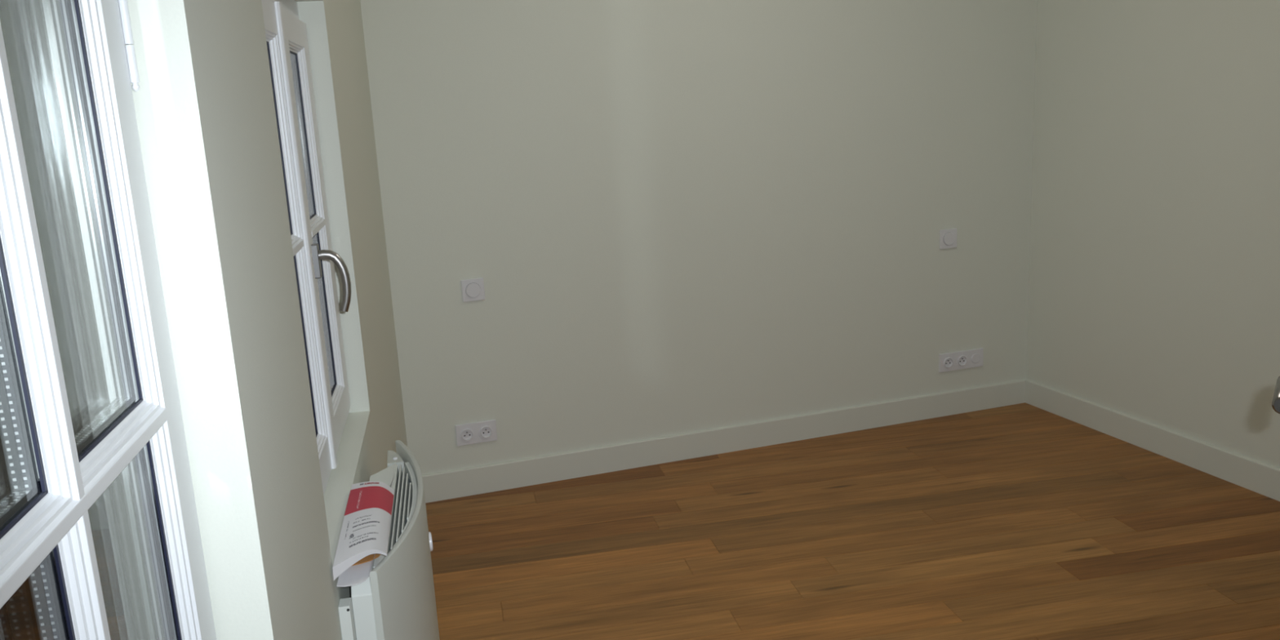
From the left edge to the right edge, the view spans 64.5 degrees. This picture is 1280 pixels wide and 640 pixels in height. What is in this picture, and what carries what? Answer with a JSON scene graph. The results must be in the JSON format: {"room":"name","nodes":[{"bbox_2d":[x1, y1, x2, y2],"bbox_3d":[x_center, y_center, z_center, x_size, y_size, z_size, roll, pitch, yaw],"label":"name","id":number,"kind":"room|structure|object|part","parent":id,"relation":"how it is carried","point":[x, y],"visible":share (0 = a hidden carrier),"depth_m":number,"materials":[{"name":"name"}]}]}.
{"room":"empty bedroom","nodes":[
{"label":"empty bedroom","id":0,"kind":"room"},
{"bbox_2d":[124,0,407,639],"bbox_3d":[-0.482,0.300,1.212,0.117,1.810,4.950,-5,12,-10],"label":"wall","id":1,"kind":"structure","parent":0,"point":[204,102],"depth_m":1.18,"materials":[{"name":"beige paint"}]},
{"bbox_2d":[0,0,216,639],"bbox_3d":[-0.441,0.089,0.740,0.064,0.944,0.589,-5,12,-10],"label":"window","id":2,"kind":"structure","parent":1,"relation":"in","point":[46,538],"depth_m":0.90,"materials":[{"name":"white paint"}]},
{"bbox_3d":[-0.451,0.090,0.738,0.043,0.944,0.589,-5,12,-10],"label":"fixed frame","id":3,"kind":"part","parent":2,"relation":"part of","materials":[{"name":"white paint"}]},
{"bbox_3d":[-0.422,0.102,0.747,0.013,0.879,0.571,-5,12,-10],"label":"sash","id":4,"kind":"part","parent":2,"relation":"part of","materials":[{"name":"white paint"}]},
{"bbox_2d":[261,0,351,495],"bbox_3d":[-0.632,-0.153,1.908,0.137,0.944,0.874,-5,12,-10],"label":"window","id":5,"kind":"structure","parent":1,"relation":"in","point":[286,37],"depth_m":1.98,"materials":[{"name":"white paint"}]},
{"bbox_3d":[-0.672,-0.149,1.901,0.054,0.944,0.874,-5,12,-10],"label":"fixed frame","id":6,"kind":"part","parent":5,"relation":"part of","materials":[{"name":"white paint"}]},
{"bbox_3d":[-0.714,-0.377,2.087,0.024,0.350,0.221,-5,12,-10],"label":"pane","id":7,"kind":"part","parent":5,"relation":"part of","materials":[{"name":"clear glass"}]},
{"bbox_3d":[-0.680,-0.181,2.121,0.014,0.879,0.422,-5,12,-10],"label":"sash","id":8,"kind":"part","parent":5,"relation":"part of","materials":[{"name":"white paint"}]},
{"bbox_3d":[-0.694,-0.003,2.168,0.024,0.357,0.221,-5,12,-10],"label":"pane","id":9,"kind":"part","parent":5,"relation":"part of","materials":[{"name":"clear glass"}]},
{"bbox_3d":[-0.599,-0.077,1.998,0.055,0.127,0.019,-5,12,-10],"label":"handle lever","id":10,"kind":"part","parent":5,"relation":"part of","materials":[{"name":"silver metal"}]},
{"bbox_2d":[337,440,439,639],"bbox_3d":[-0.466,0.626,2.009,0.136,0.585,0.702,-5,12,-10],"label":"radiator","id":11,"kind":"object","parent":1,"relation":"attached to","point":[397,601],"visible":0.91,"depth_m":1.79,"materials":[{"name":"white metal"}]},
{"bbox_2d":[332,473,395,586],"bbox_3d":[-0.483,0.354,1.810,0.076,0.053,0.490,-5,12,-10],"label":"booklet","id":12,"kind":"object","parent":11,"relation":"on","point":[364,535],"visible":1,"depth_m":1.70,"materials":[{"name":"white paper"}]},
{"bbox_3d":[-0.483,0.646,1.923,0.033,0.553,0.470,-5,12,-10],"label":"casing","id":13,"kind":"part","parent":11,"relation":"part of","materials":[{"name":"white metal"}]},
{"bbox_2d":[373,462,417,568],"bbox_3d":[-0.467,0.386,1.932,0.115,0.056,0.507,-7,13,-17],"label":"grille","id":14,"kind":"object","parent":11,"relation":"attached to","point":[402,553],"depth_m":1.89,"materials":[{"name":"grey metal"}]},
{"bbox_3d":[-0.442,0.621,2.026,0.074,0.585,0.675,-5,12,-9],"label":"panel","id":15,"kind":"part","parent":11,"relation":"part of","materials":[{"name":"white metal"}]},
{"bbox_3d":[-0.426,0.450,2.060,0.006,0.039,0.039,-7,13,-16],"label":"control knob","id":16,"kind":"part","parent":11,"relation":"part of","materials":[{"name":"white plastic"}]},
{"bbox_2d":[360,0,1037,475],"bbox_3d":[0.403,-0.706,4.007,2.920,2.500,0.120,-7,13,-17],"label":"wall","id":17,"kind":"structure","parent":0,"point":[674,217],"depth_m":3.94,"materials":[{"name":"beige paint"}]},
{"bbox_2d":[461,277,484,302],"bbox_3d":[-0.611,-0.110,3.708,0.082,0.082,0.014,-7,13,-17],"label":"dimmer switch","id":18,"kind":"object","parent":17,"relation":"attached to","point":[473,290],"visible":1,"depth_m":3.70,"materials":[{"name":"white plastic"}]},
{"bbox_2d":[454,419,497,446],"bbox_3d":[-0.615,0.425,3.811,0.153,0.082,0.018,-7,13,-17],"label":"double socket","id":19,"kind":"object","parent":17,"relation":"attached to","point":[485,431],"visible":1,"depth_m":3.81,"materials":[{"name":"white plastic"}]},
{"bbox_2d":[461,428,473,440],"bbox_3d":[-0.647,0.430,3.797,0.045,0.045,0.008,-7,13,-17],"label":"socket","id":20,"kind":"object","parent":19,"relation":"attached to","point":[467,434],"depth_m":3.80,"materials":[{"name":"white plastic"}]},
{"bbox_2d":[480,426,492,438],"bbox_3d":[-0.580,0.422,3.818,0.045,0.045,0.008,-7,13,-17],"label":"socket","id":21,"kind":"object","parent":19,"relation":"attached to","point":[486,432],"depth_m":3.82,"materials":[{"name":"white plastic"}]},
{"bbox_2d":[422,378,1026,502],"bbox_3d":[0.463,0.477,4.190,2.729,0.107,0.013,-7,13,-17],"label":"baseboard","id":22,"kind":"structure","parent":17,"relation":"attached to","point":[461,482],"depth_m":4.13,"materials":[{"name":"white paint"}]},
{"bbox_2d":[939,228,956,248],"bbox_3d":[1.314,-0.346,4.315,0.082,0.082,0.014,-7,13,-17],"label":"dimmer switch","id":23,"kind":"object","parent":17,"relation":"attached to","point":[948,237],"visible":1,"depth_m":4.31,"materials":[{"name":"white plastic"}]},
{"bbox_2d":[938,347,983,372],"bbox_3d":[1.404,0.174,4.446,0.226,0.083,0.018,-7,13,-17],"label":"socket","id":24,"kind":"object","parent":17,"relation":"attached to","point":[965,359],"visible":1,"depth_m":4.44,"materials":[{"name":"white plastic"}]},
{"bbox_2d":[943,357,953,368],"bbox_3d":[1.347,0.186,4.426,0.045,0.045,0.008,-7,13,-17],"label":"socket","id":25,"kind":"object","parent":24,"relation":"attached to","point":[948,362],"depth_m":4.43,"materials":[{"name":"white plastic"}]},
{"bbox_2d":[957,355,967,365],"bbox_3d":[1.415,0.178,4.447,0.045,0.045,0.008,-7,13,-17],"label":"socket","id":26,"kind":"object","parent":24,"relation":"attached to","point":[962,359],"depth_m":4.45,"materials":[{"name":"white plastic"}]},
{"bbox_2d":[425,402,1279,639],"bbox_3d":[0.923,1.074,1.854,3.391,0.120,4.872,-7,13,-17],"label":"floor","id":27,"kind":"structure","parent":0,"point":[1024,521],"depth_m":3.25,"materials":[{"name":"brown wood"}]},
{"bbox_2d":[1026,0,1279,468],"bbox_3d":[2.518,-0.407,2.102,0.120,2.500,4.872,-7,13,-17],"label":"wall","id":28,"kind":"structure","parent":0,"point":[1154,291],"depth_m":3.75,"materials":[{"name":"beige paint"}]},
{"bbox_2d":[1025,379,1279,501],"bbox_3d":[2.278,0.629,3.040,0.013,0.107,3.328,-7,13,-17],"label":"baseboard","id":29,"kind":"structure","parent":28,"relation":"attached to","point":[1258,477],"depth_m":3.87,"materials":[{"name":"white paint"}]},
{"bbox_3d":[1.591,-0.079,0.815,2.480,2.500,0.120,-7,13,-17],"label":"wall","id":30,"kind":"structure","parent":0,"visible":0},
{"bbox_2d":[1271,376,1279,413],"bbox_3d":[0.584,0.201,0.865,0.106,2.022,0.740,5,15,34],"label":"door handle","id":31,"kind":"object","parent":30,"relation":"in","point":[1276,399],"depth_m":1.04,"materials":[{"name":"silver metal"}]}
]}

